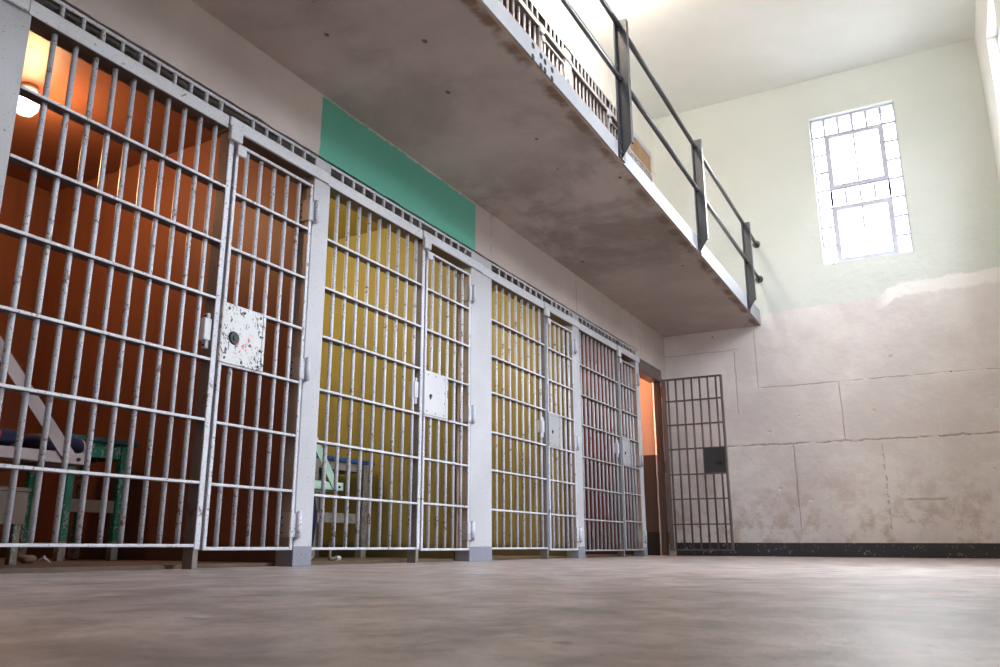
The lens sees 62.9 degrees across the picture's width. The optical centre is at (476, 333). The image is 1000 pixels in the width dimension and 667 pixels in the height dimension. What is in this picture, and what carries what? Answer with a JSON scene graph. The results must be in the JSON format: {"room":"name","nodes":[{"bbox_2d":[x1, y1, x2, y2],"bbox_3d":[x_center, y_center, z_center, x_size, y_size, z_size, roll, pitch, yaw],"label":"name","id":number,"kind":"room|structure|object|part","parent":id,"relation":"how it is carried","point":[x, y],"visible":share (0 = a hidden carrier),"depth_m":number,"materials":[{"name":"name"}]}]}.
{"room":"prison interior","nodes":[
{"label":"prison interior","id":0,"kind":"room"},
{"bbox_2d":[6,31,220,192],"bbox_3d":[-2.610,-1.482,4.839,2.618,0.060,1.950,-8,-17,29],"label":"ceiling","id":1,"kind":"structure","parent":0,"point":[37,51],"depth_m":5.25,"materials":[{"name":"paint"}]},
{"bbox_2d":[21,82,38,104],"bbox_3d":[-2.639,-1.365,4.796,0.139,0.188,0.139,-8,-17,29],"label":"ceiling lamp","id":2,"kind":"object","parent":1,"relation":"attached to","point":[31,86],"visible":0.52,"depth_m":4.78,"materials":[{"name":"white glass"}]},
{"bbox_3d":[-2.639,-1.374,4.798,0.055,0.070,0.056,-8,-17,29],"label":"bulb","id":3,"kind":"part","parent":2,"relation":"part of","materials":[{"name":"white glass"}]},
{"bbox_2d":[0,137,296,565],"bbox_3d":[-2.682,-0.156,4.535,2.585,2.780,2.070,-8,-17,29],"label":"wall","id":4,"kind":"structure","parent":0,"point":[13,204],"depth_m":5.34,"materials":[{"name":"paint"}]},
{"bbox_2d":[0,336,84,471],"bbox_3d":[-2.938,0.148,4.002,2.059,0.998,0.967,-8,-17,29],"label":"bunk","id":5,"kind":"object","parent":4,"relation":"attached to","point":[29,456],"visible":0.73,"depth_m":3.62,"materials":[{"name":"metal"}]},
{"bbox_2d":[0,427,24,446],"bbox_3d":[-2.943,0.514,3.830,1.935,0.101,0.751,-8,-17,29],"label":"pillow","id":6,"kind":"object","parent":5,"relation":"on","point":[7,435],"visible":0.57,"depth_m":3.53,"materials":[{"name":"blue fabric"}]},
{"bbox_3d":[-2.938,0.608,3.895,2.050,0.053,0.945,-8,-17,29],"label":"frame","id":7,"kind":"part","parent":5,"relation":"part of","materials":[{"name":"metal"}]},
{"bbox_2d":[22,433,85,453],"bbox_3d":[-2.109,0.557,4.010,0.400,0.106,0.300,-8,-17,29],"label":"blanket","id":8,"kind":"object","parent":5,"relation":"on","point":[32,441],"visible":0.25,"depth_m":3.86,"materials":[{"name":"blue fabric"}]},
{"bbox_2d":[315,155,385,239],"bbox_3d":[-1.636,-1.051,6.488,2.618,0.060,1.725,-8,-17,29],"label":"ceiling","id":9,"kind":"structure","parent":0,"point":[342,208],"depth_m":6.86,"materials":[{"name":"paint"}]},
{"bbox_2d":[61,0,675,555],"bbox_3d":[-1.128,-1.714,4.898,0.110,5.990,14.357,-8,-17,29],"label":"wall","id":10,"kind":"structure","parent":0,"point":[181,34],"depth_m":5.34,"materials":[{"name":"paint"}]},
{"bbox_2d":[6,0,29,11],"bbox_3d":[-1.936,-1.395,3.215,0.018,0.070,0.368,-8,-17,29],"label":"door frame","id":11,"kind":"structure","parent":10,"relation":"attached to","point":[24,5],"depth_m":3.33,"materials":[{"name":"white metal"}]},
{"bbox_2d":[34,0,314,161],"bbox_3d":[-1.454,-1.278,4.199,0.121,0.207,1.764,-8,-17,29],"label":"trim","id":12,"kind":"structure","parent":10,"relation":"attached to","point":[62,9],"depth_m":4.01,"materials":[{"name":"metal"}]},
{"bbox_2d":[218,116,329,183],"bbox_3d":[-1.139,-0.990,4.650,0.134,0.132,0.802,-8,-17,29],"label":"door frame","id":13,"kind":"structure","parent":10,"relation":"attached to","point":[240,133],"depth_m":4.58,"materials":[{"name":"metal"}]},
{"bbox_2d":[320,158,470,254],"bbox_3d":[-0.518,-0.863,5.784,0.121,0.207,1.710,-8,-17,29],"label":"trim","id":14,"kind":"structure","parent":10,"relation":"attached to","point":[336,173],"depth_m":5.62,"materials":[{"name":"metal"}]},
{"bbox_2d":[412,230,482,272],"bbox_3d":[-0.208,-0.578,6.226,0.134,0.132,0.866,-8,-17,29],"label":"door frame","id":15,"kind":"structure","parent":10,"relation":"attached to","point":[431,243],"depth_m":6.16,"materials":[{"name":"metal"}]},
{"bbox_2d":[481,256,571,315],"bbox_3d":[0.488,-0.418,7.487,0.121,0.207,1.668,-8,-17,29],"label":"trim","id":16,"kind":"structure","parent":10,"relation":"attached to","point":[495,268],"depth_m":7.36,"materials":[{"name":"metal"}]},
{"bbox_2d":[522,0,564,49],"bbox_3d":[0.500,-3.346,8.245,0.121,0.339,1.668,-8,-17,29],"label":"trim","id":17,"kind":"structure","parent":10,"relation":"attached to","point":[529,4],"depth_m":8.51,"materials":[{"name":"metal"}]},
{"bbox_2d":[531,22,571,65],"bbox_3d":[0.800,-3.017,8.659,0.134,0.102,0.830,-8,-17,29],"label":"door frame","id":18,"kind":"structure","parent":10,"relation":"attached to","point":[543,31],"depth_m":8.59,"materials":[{"name":"metal"}]},
{"bbox_2d":[535,301,579,327],"bbox_3d":[0.788,-0.137,7.913,0.134,0.132,0.830,-8,-17,29],"label":"door frame","id":19,"kind":"structure","parent":10,"relation":"attached to","point":[551,312],"depth_m":7.88,"materials":[{"name":"metal"}]},
{"bbox_2d":[563,44,616,117],"bbox_3d":[1.421,-2.938,9.804,0.121,0.339,1.720,-8,-17,29],"label":"trim","id":20,"kind":"structure","parent":10,"relation":"attached to","point":[575,62],"depth_m":9.59,"materials":[{"name":"metal"}]},
{"bbox_2d":[570,310,634,352],"bbox_3d":[1.408,-0.011,9.046,0.121,0.207,1.720,-8,-17,29],"label":"trim","id":21,"kind":"structure","parent":10,"relation":"attached to","point":[582,321],"depth_m":8.93,"materials":[{"name":"metal"}]},
{"bbox_2d":[601,107,616,126],"bbox_3d":[1.728,-2.606,10.230,0.134,0.102,0.755,-8,-17,29],"label":"door frame","id":22,"kind":"structure","parent":10,"relation":"attached to","point":[610,114],"depth_m":10.05,"materials":[{"name":"metal"}]},
{"bbox_2d":[610,345,668,555],"bbox_3d":[1.908,1.419,9.586,0.174,2.300,1.619,-8,-17,29],"label":"door frame","id":23,"kind":"structure","parent":10,"relation":"attached to","point":[649,373],"depth_m":10.13,"materials":[{"name":"metal"}]},
{"bbox_3d":[1.716,0.274,9.484,0.134,0.132,0.755,-8,-17,29],"label":"door header","id":24,"kind":"part","parent":23,"relation":"part of","materials":[{"name":"white metal"}]},
{"bbox_2d":[629,135,652,182],"bbox_3d":[2.180,-1.405,10.723,0.054,2.360,0.900,-8,-17,29],"label":"wall panel","id":25,"kind":"object","parent":10,"relation":"attached to","point":[637,152],"visible":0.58,"depth_m":10.99,"materials":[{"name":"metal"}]},
{"bbox_3d":[2.198,-2.412,10.975,0.010,0.255,0.870,-8,-17,29],"label":"panel","id":26,"kind":"part","parent":25,"relation":"part of","materials":[{"name":"brown wood"}]},
{"bbox_2d":[633,131,650,155],"bbox_3d":[2.162,-2.585,11.008,0.074,0.063,0.965,-8,-17,29],"label":"trim","id":27,"kind":"structure","parent":10,"relation":"attached to","point":[634,133],"depth_m":11.05,"materials":[{"name":"white metal"}]},
{"bbox_2d":[631,347,661,554],"bbox_3d":[1.386,1.379,10.398,1.535,2.780,0.970,-8,-17,29],"label":"doorway","id":28,"kind":"structure","parent":10,"relation":"in","point":[650,468],"depth_m":10.34,"materials":[{"name":"orange paint"}]},
{"bbox_2d":[660,374,734,550],"bbox_3d":[2.663,1.565,9.970,0.780,2.095,0.116,-8,-17,29],"label":"door","id":29,"kind":"structure","parent":10,"relation":"in","point":[715,459],"depth_m":9.91,"materials":[{"name":"metal"}]},
{"bbox_3d":[2.680,0.556,10.217,0.701,0.016,0.059,-8,-17,29],"label":"rail","id":30,"kind":"part","parent":29,"relation":"part of","materials":[{"name":"metal"}]},
{"bbox_3d":[2.672,2.568,9.696,0.701,0.016,0.059,-8,-17,29],"label":"rail","id":31,"kind":"part","parent":29,"relation":"part of","materials":[{"name":"metal"}]},
{"bbox_3d":[2.881,1.530,9.857,0.258,0.301,0.061,-8,-17,29],"label":"lock plate","id":32,"kind":"part","parent":29,"relation":"part of","materials":[{"name":"grey metal"}]},
{"bbox_2d":[309,151,457,560],"bbox_3d":[-1.708,0.275,6.184,2.585,2.780,1.845,-8,-17,29],"label":"wall","id":33,"kind":"structure","parent":0,"point":[328,505],"depth_m":6.59,"materials":[{"name":"paint"}]},
{"bbox_2d":[314,437,342,491],"bbox_3d":[-1.956,0.656,5.646,2.059,0.867,0.778,-8,-17,29],"label":"bunk","id":34,"kind":"object","parent":33,"relation":"attached to","point":[329,485],"visible":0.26,"depth_m":5.25,"materials":[{"name":"green metal"}]},
{"bbox_2d":[311,497,317,546],"bbox_3d":[-1.143,1.212,5.251,0.077,0.403,0.327,-8,-17,29],"label":"blanket","id":35,"kind":"object","parent":34,"relation":"hanging from","point":[315,518],"visible":0.16,"depth_m":5.34,"materials":[{"name":"blue fabric"}]},
{"bbox_3d":[-1.956,1.053,5.556,2.050,0.053,0.755,-8,-17,29],"label":"frame","id":36,"kind":"part","parent":34,"relation":"part of","materials":[{"name":"green metal"}]},
{"bbox_2d":[191,0,759,336],"bbox_3d":[-0.605,-1.685,4.582,1.375,0.190,14.357,-8,-17,29],"label":"balcony underside","id":37,"kind":"structure","parent":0,"point":[443,82],"depth_m":5.53,"materials":[{"name":"concrete"}]},
{"bbox_2d":[500,0,540,48],"bbox_3d":[0.307,-2.178,7.581,0.113,2.266,1.212,-8,-17,29],"label":"bars","id":38,"kind":"object","parent":37,"relation":"in","point":[518,6],"visible":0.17,"depth_m":8.12,"materials":[{"name":"metal"}]},
{"bbox_2d":[558,48,571,85],"bbox_3d":[0.948,-1.940,8.705,0.125,2.374,0.161,-8,-17,29],"label":"post","id":39,"kind":"object","parent":37,"relation":"on","point":[568,66],"visible":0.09,"depth_m":8.92,"materials":[{"name":"metal"}]},
{"bbox_2d":[541,35,569,82],"bbox_3d":[0.791,-1.962,8.351,0.116,2.095,0.654,-8,-17,29],"label":"door","id":40,"kind":"structure","parent":39,"relation":"attached to","point":[561,67],"depth_m":8.67,"materials":[{"name":"metal"}]},
{"bbox_3d":[0.784,-2.970,8.603,0.059,0.016,0.564,-8,-17,29],"label":"rail","id":41,"kind":"part","parent":40,"relation":"part of","materials":[{"name":"metal"}]},
{"bbox_2d":[571,64,608,129],"bbox_3d":[1.274,-1.750,9.218,0.113,2.266,1.130,-8,-17,29],"label":"bars","id":42,"kind":"object","parent":37,"relation":"in","point":[580,82],"visible":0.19,"depth_m":9.51,"materials":[{"name":"metal"}]},
{"bbox_2d":[560,0,762,310],"bbox_3d":[1.224,-1.774,6.351,0.109,1.236,9.605,-8,-17,29],"label":"guard railing","id":43,"kind":"object","parent":37,"relation":"attached to","point":[625,95],"visible":1,"depth_m":7.00,"materials":[{"name":"metal"}]},
{"bbox_3d":[1.111,-1.846,6.162,0.090,1.162,0.125,-8,-17,29],"label":"post","id":44,"kind":"part","parent":43,"relation":"part of","materials":[{"name":"black metal"}]},
{"bbox_3d":[1.233,-2.263,6.527,0.042,0.202,9.481,-8,-17,29],"label":"rail","id":45,"kind":"part","parent":43,"relation":"part of","materials":[{"name":"metal"}]},
{"bbox_3d":[2.183,-1.348,7.971,0.090,1.171,0.125,-8,-17,29],"label":"post","id":46,"kind":"part","parent":43,"relation":"part of","materials":[{"name":"black metal"}]},
{"bbox_3d":[3.259,-0.809,9.777,0.090,1.100,0.125,-8,-17,29],"label":"post","id":47,"kind":"part","parent":43,"relation":"part of","materials":[{"name":"black metal"}]},
{"bbox_3d":[1.868,-1.533,10.262,0.125,2.374,0.106,-8,-17,29],"label":"post","id":48,"kind":"object","parent":37,"relation":"on","visible":0},
{"bbox_2d":[608,117,628,153],"bbox_3d":[1.731,-1.539,9.941,0.116,2.095,0.628,-8,-17,29],"label":"door","id":49,"kind":"structure","parent":48,"relation":"attached to","point":[610,123],"depth_m":10.09,"materials":[{"name":"white metal"}]},
{"bbox_3d":[1.724,-2.547,10.193,0.059,0.016,0.538,-8,-17,29],"label":"rail","id":50,"kind":"part","parent":49,"relation":"part of","materials":[{"name":"white metal"}]},
{"bbox_2d":[0,554,999,666],"bbox_3d":[-0.502,1.185,3.771,7.160,0.218,14.957,-8,-17,29],"label":"floor","id":51,"kind":"structure","parent":0,"point":[650,610],"depth_m":1.41,"materials":[{"name":"concrete"}]},
{"bbox_2d":[0,0,31,209],"bbox_3d":[-1.994,-0.344,2.990,0.129,2.374,0.396,-8,-17,29],"label":"post","id":52,"kind":"object","parent":51,"relation":"on","point":[15,23],"visible":1,"depth_m":3.27,"materials":[{"name":"metal"}]},
{"bbox_2d":[0,486,31,564],"bbox_3d":[-2.336,0.858,3.661,0.340,0.345,0.460,-8,-17,29],"label":"stool","id":53,"kind":"object","parent":51,"relation":"on","point":[21,494],"visible":0.9,"depth_m":3.74,"materials":[{"name":"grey wood"}]},
{"bbox_3d":[-2.123,0.895,3.761,0.036,0.325,0.036,-8,-17,29],"label":"leg","id":54,"kind":"part","parent":53,"relation":"part of","materials":[{"name":"brown wood"}]},
{"bbox_3d":[-2.336,0.701,3.702,0.340,0.020,0.460,-8,-17,29],"label":"seat","id":55,"kind":"part","parent":53,"relation":"part of","materials":[{"name":"brown wood"}]},
{"bbox_2d":[18,556,36,562],"bbox_3d":[-2.217,1.116,4.038,0.079,0.037,0.074,-8,-17,29],"label":"stone","id":56,"kind":"object","parent":51,"relation":"on","point":[22,559],"visible":0.95,"depth_m":4.01,"materials":[{"name":"beige stone"}]},
{"bbox_2d":[16,433,139,560],"bbox_3d":[-2.383,0.977,4.825,0.450,0.697,0.500,-8,-17,29],"label":"table","id":57,"kind":"object","parent":51,"relation":"on","point":[99,447],"visible":0.56,"depth_m":4.79,"materials":[{"name":"green paint"}]},
{"bbox_3d":[-2.616,0.976,4.763,0.045,0.667,0.045,-8,-17,29],"label":"leg","id":58,"kind":"part","parent":57,"relation":"part of","materials":[{"name":"green paint"}]},
{"bbox_3d":[-2.308,0.933,4.592,0.045,0.667,0.045,-8,-17,29],"label":"leg","id":59,"kind":"part","parent":57,"relation":"part of","materials":[{"name":"green paint"}]},
{"bbox_3d":[-2.450,1.050,5.045,0.045,0.667,0.045,-8,-17,29],"label":"leg","id":60,"kind":"part","parent":57,"relation":"part of","materials":[{"name":"green paint"}]},
{"bbox_3d":[-2.142,1.007,4.874,0.045,0.667,0.045,-8,-17,29],"label":"leg","id":61,"kind":"part","parent":57,"relation":"part of","materials":[{"name":"green paint"}]},
{"bbox_2d":[0,0,233,568],"bbox_3d":[-1.611,-0.142,3.608,0.113,2.296,1.154,-8,-17,29],"label":"bars","id":62,"kind":"object","parent":51,"relation":"in","point":[45,23],"visible":0.94,"depth_m":3.65,"materials":[{"name":"metal"}]},
{"bbox_2d":[275,156,330,566],"bbox_3d":[-0.985,0.104,4.702,0.125,2.374,0.150,-8,-17,29],"label":"post","id":63,"kind":"object","parent":51,"relation":"on","point":[300,554],"visible":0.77,"depth_m":4.63,"materials":[{"name":"metal"}]},
{"bbox_2d":[199,143,319,549],"bbox_3d":[-1.140,0.071,4.356,0.116,2.095,0.656,-8,-17,29],"label":"door","id":64,"kind":"structure","parent":63,"relation":"attached to","point":[241,331],"depth_m":4.34,"materials":[{"name":"metal"}]},
{"bbox_3d":[-1.221,0.025,4.209,0.061,0.301,0.308,-8,-17,29],"label":"lock plate","id":65,"kind":"part","parent":64,"relation":"part of","materials":[{"name":"white metal"}]},
{"bbox_3d":[-1.155,1.075,4.088,0.059,0.016,0.566,-8,-17,29],"label":"rail","id":66,"kind":"part","parent":64,"relation":"part of","materials":[{"name":"metal"}]},
{"bbox_3d":[-1.146,-0.937,4.609,0.059,0.016,0.566,-8,-17,29],"label":"rail","id":67,"kind":"part","parent":64,"relation":"part of","materials":[{"name":"metal"}]},
{"bbox_2d":[328,542,340,560],"bbox_3d":[-0.884,1.354,5.076,0.032,0.114,0.105,-8,-17,29],"label":"pipe","id":68,"kind":"object","parent":51,"relation":"on","point":[330,558],"visible":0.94,"depth_m":5.04,"materials":[{"name":"grey metal"}]},
{"bbox_2d":[311,454,374,558],"bbox_3d":[-1.228,1.303,6.111,0.550,0.720,0.780,-8,-17,29],"label":"table","id":69,"kind":"object","parent":51,"relation":"on","point":[331,459],"visible":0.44,"depth_m":6.17,"materials":[{"name":"grey wood"}]},
{"bbox_3d":[-1.163,1.225,5.748,0.060,0.690,0.060,-8,-17,29],"label":"leg","id":70,"kind":"part","parent":69,"relation":"part of","materials":[{"name":"grey wood"}]},
{"bbox_3d":[-1.271,1.407,6.454,0.060,0.690,0.060,-8,-17,29],"label":"leg","id":71,"kind":"part","parent":69,"relation":"part of","materials":[{"name":"grey wood"}]},
{"bbox_3d":[-0.876,1.353,6.235,0.060,0.690,0.060,-8,-17,29],"label":"leg","id":72,"kind":"part","parent":69,"relation":"part of","materials":[{"name":"grey wood"}]},
{"bbox_2d":[312,175,425,562],"bbox_3d":[-0.681,0.270,5.183,0.113,2.296,1.094,-8,-17,29],"label":"bars","id":73,"kind":"object","parent":51,"relation":"in","point":[343,194],"visible":0.9,"depth_m":5.25,"materials":[{"name":"metal"}]},
{"bbox_2d":[455,250,491,560],"bbox_3d":[-0.016,0.533,6.344,0.125,2.374,0.338,-8,-17,29],"label":"post","id":74,"kind":"object","parent":51,"relation":"on","point":[480,495],"visible":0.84,"depth_m":6.29,"materials":[{"name":"metal"}]},
{"bbox_2d":[418,250,475,550],"bbox_3d":[-0.221,0.485,5.909,0.116,2.095,0.674,-8,-17,29],"label":"door","id":75,"kind":"structure","parent":74,"relation":"attached to","point":[435,385],"depth_m":5.92,"materials":[{"name":"metal"}]},
{"bbox_3d":[-0.309,0.437,5.751,0.061,0.301,0.298,-8,-17,29],"label":"lock plate","id":76,"kind":"part","parent":75,"relation":"part of","materials":[{"name":"white metal"}]},
{"bbox_3d":[-0.236,1.490,5.641,0.059,0.016,0.584,-8,-17,29],"label":"rail","id":77,"kind":"part","parent":75,"relation":"part of","materials":[{"name":"metal"}]},
{"bbox_3d":[-0.228,-0.523,6.162,0.059,0.016,0.584,-8,-17,29],"label":"rail","id":78,"kind":"part","parent":75,"relation":"part of","materials":[{"name":"metal"}]},
{"bbox_2d":[482,266,549,558],"bbox_3d":[0.295,0.702,6.835,0.113,2.296,1.212,-8,-17,29],"label":"bars","id":79,"kind":"object","parent":51,"relation":"in","point":[500,284],"visible":0.92,"depth_m":7.01,"materials":[{"name":"steel"},{"name":"paint"},{"name":"white steel"}]},
{"bbox_2d":[562,312,585,557],"bbox_3d":[0.936,0.954,7.955,0.125,2.374,0.161,-8,-17,29],"label":"post","id":80,"kind":"object","parent":51,"relation":"on","point":[580,553],"visible":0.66,"depth_m":7.89,"materials":[{"name":"metal"}]},
{"bbox_2d":[546,317,581,550],"bbox_3d":[0.779,0.933,7.601,0.116,2.095,0.654,-8,-17,29],"label":"door","id":81,"kind":"structure","parent":80,"relation":"attached to","point":[554,420],"depth_m":7.63,"materials":[{"name":"metal"}]},
{"bbox_3d":[0.686,0.882,7.435,0.061,0.301,0.260,-8,-17,29],"label":"lock plate","id":82,"kind":"part","parent":81,"relation":"part of","materials":[{"name":"white metal"}]},
{"bbox_3d":[0.772,-0.076,7.854,0.059,0.016,0.564,-8,-17,29],"label":"rail","id":83,"kind":"part","parent":81,"relation":"part of","materials":[{"name":"metal"}]},
{"bbox_3d":[0.764,1.937,7.333,0.059,0.016,0.564,-8,-17,29],"label":"rail","id":84,"kind":"part","parent":81,"relation":"part of","materials":[{"name":"metal"}]},
{"bbox_2d":[579,323,624,556],"bbox_3d":[1.262,1.130,8.472,0.113,2.296,1.130,-8,-17,29],"label":"bars","id":85,"kind":"object","parent":51,"relation":"in","point":[585,332],"visible":0.89,"depth_m":8.55,"materials":[{"name":"metal"}]},
{"bbox_2d":[626,350,647,555],"bbox_3d":[1.856,1.361,9.512,0.125,2.374,0.106,-8,-17,29],"label":"post","id":86,"kind":"object","parent":51,"relation":"on","point":[644,552],"visible":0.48,"depth_m":9.45,"materials":[{"name":"metal"}]},
{"bbox_2d":[618,358,646,550],"bbox_3d":[1.719,1.356,9.192,0.116,2.095,0.628,-8,-17,29],"label":"door","id":87,"kind":"structure","parent":86,"relation":"attached to","point":[632,459],"depth_m":9.23,"materials":[{"name":"white metal"}]},
{"bbox_3d":[1.630,1.307,9.031,0.061,0.301,0.248,-8,-17,29],"label":"lock plate","id":88,"kind":"part","parent":87,"relation":"part of","materials":[{"name":"white metal"}]},
{"bbox_3d":[1.712,0.347,9.444,0.059,0.016,0.538,-8,-17,29],"label":"rail","id":89,"kind":"part","parent":87,"relation":"part of","materials":[{"name":"white metal"}]},
{"bbox_2d":[503,0,527,32],"bbox_3d":[-0.161,-3.563,8.690,1.568,0.060,1.695,-8,-17,29],"label":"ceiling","id":90,"kind":"structure","parent":0,"point":[504,1],"depth_m":8.94,"materials":[{"name":"paint"}]},
{"bbox_2d":[474,251,566,557],"bbox_3d":[-0.701,0.721,7.889,2.585,2.780,1.815,-8,-17,29],"label":"wall","id":91,"kind":"structure","parent":0,"point":[513,552],"depth_m":8.15,"materials":[{"name":"paint"}]},
{"bbox_2d":[527,31,613,135],"bbox_3d":[0.230,-2.033,9.169,1.535,2.780,3.680,-8,-17,29],"label":"wall","id":92,"kind":"structure","parent":0,"point":[531,31],"depth_m":9.18,"materials":[{"name":"paint"}]},
{"bbox_2d":[573,82,592,107],"bbox_3d":[0.753,-3.159,10.238,1.568,0.060,1.740,-8,-17,29],"label":"ceiling","id":93,"kind":"structure","parent":0,"point":[573,82],"depth_m":10.46,"materials":[{"name":"paint"}]},
{"bbox_2d":[581,337,633,555],"bbox_3d":[0.213,1.125,9.437,2.585,2.780,1.860,-8,-17,29],"label":"wall","id":94,"kind":"structure","parent":0,"point":[586,552],"depth_m":9.65,"materials":[{"name":"paint"}]},
{"bbox_2d":[568,0,974,119],"bbox_3d":[-0.477,-4.799,5.320,7.160,0.200,14.957,-8,-17,29],"label":"ceiling","id":95,"kind":"structure","parent":0,"point":[700,53],"depth_m":9.74,"materials":[{"name":"paint"}]},
{"bbox_2d":[652,38,999,554],"bbox_3d":[4.296,-0.353,10.063,4.510,5.990,0.300,-8,-17,29],"label":"wall","id":96,"kind":"structure","parent":0,"point":[862,405],"depth_m":9.72,"materials":[{"name":"paint"}]},
{"bbox_2d":[479,0,760,324],"bbox_3d":[-0.001,-1.783,4.251,0.016,0.211,14.357,-8,-17,29],"label":"trim","id":97,"kind":"structure","parent":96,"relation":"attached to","point":[496,8],"depth_m":5.74,"materials":[{"name":"metal"}]},
{"bbox_2d":[677,543,999,558],"bbox_3d":[4.194,2.438,9.208,3.940,0.155,0.012,-8,-17,29],"label":"baseboard","id":98,"kind":"structure","parent":96,"relation":"attached to","point":[885,550],"depth_m":9.18,"materials":[{"name":"black paint"}]},
{"bbox_2d":[809,102,913,263],"bbox_3d":[4.738,-1.844,10.123,0.980,1.970,0.055,-8,-17,29],"label":"window","id":99,"kind":"structure","parent":96,"relation":"in","point":[886,177],"depth_m":10.11,"materials":[{"name":"metal"}]},
{"bbox_3d":[4.737,-2.202,10.211,0.645,0.729,0.045,-8,-17,29],"label":"vent sash","id":100,"kind":"part","parent":99,"relation":"part of","materials":[{"name":"metal"}]},
{"bbox_3d":[4.733,-1.257,9.967,0.645,0.711,0.045,-8,-17,29],"label":"vent sash","id":101,"kind":"part","parent":99,"relation":"part of","materials":[{"name":"metal"}]},
{"bbox_2d":[974,0,999,186],"bbox_3d":[2.414,-2.250,2.768,0.300,5.990,14.657,-8,-17,29],"label":"wall","id":102,"kind":"structure","parent":0,"point":[987,12],"depth_m":8.66,"materials":[{"name":"paint"}]},
{"bbox_2d":[997,28,999,48],"bbox_3d":[5.169,-2.331,7.818,0.055,1.860,1.120,-8,-17,29],"label":"window","id":103,"kind":"structure","parent":102,"relation":"in","point":[998,33],"depth_m":8.49,"materials":[{"name":"metal"}]}
]}

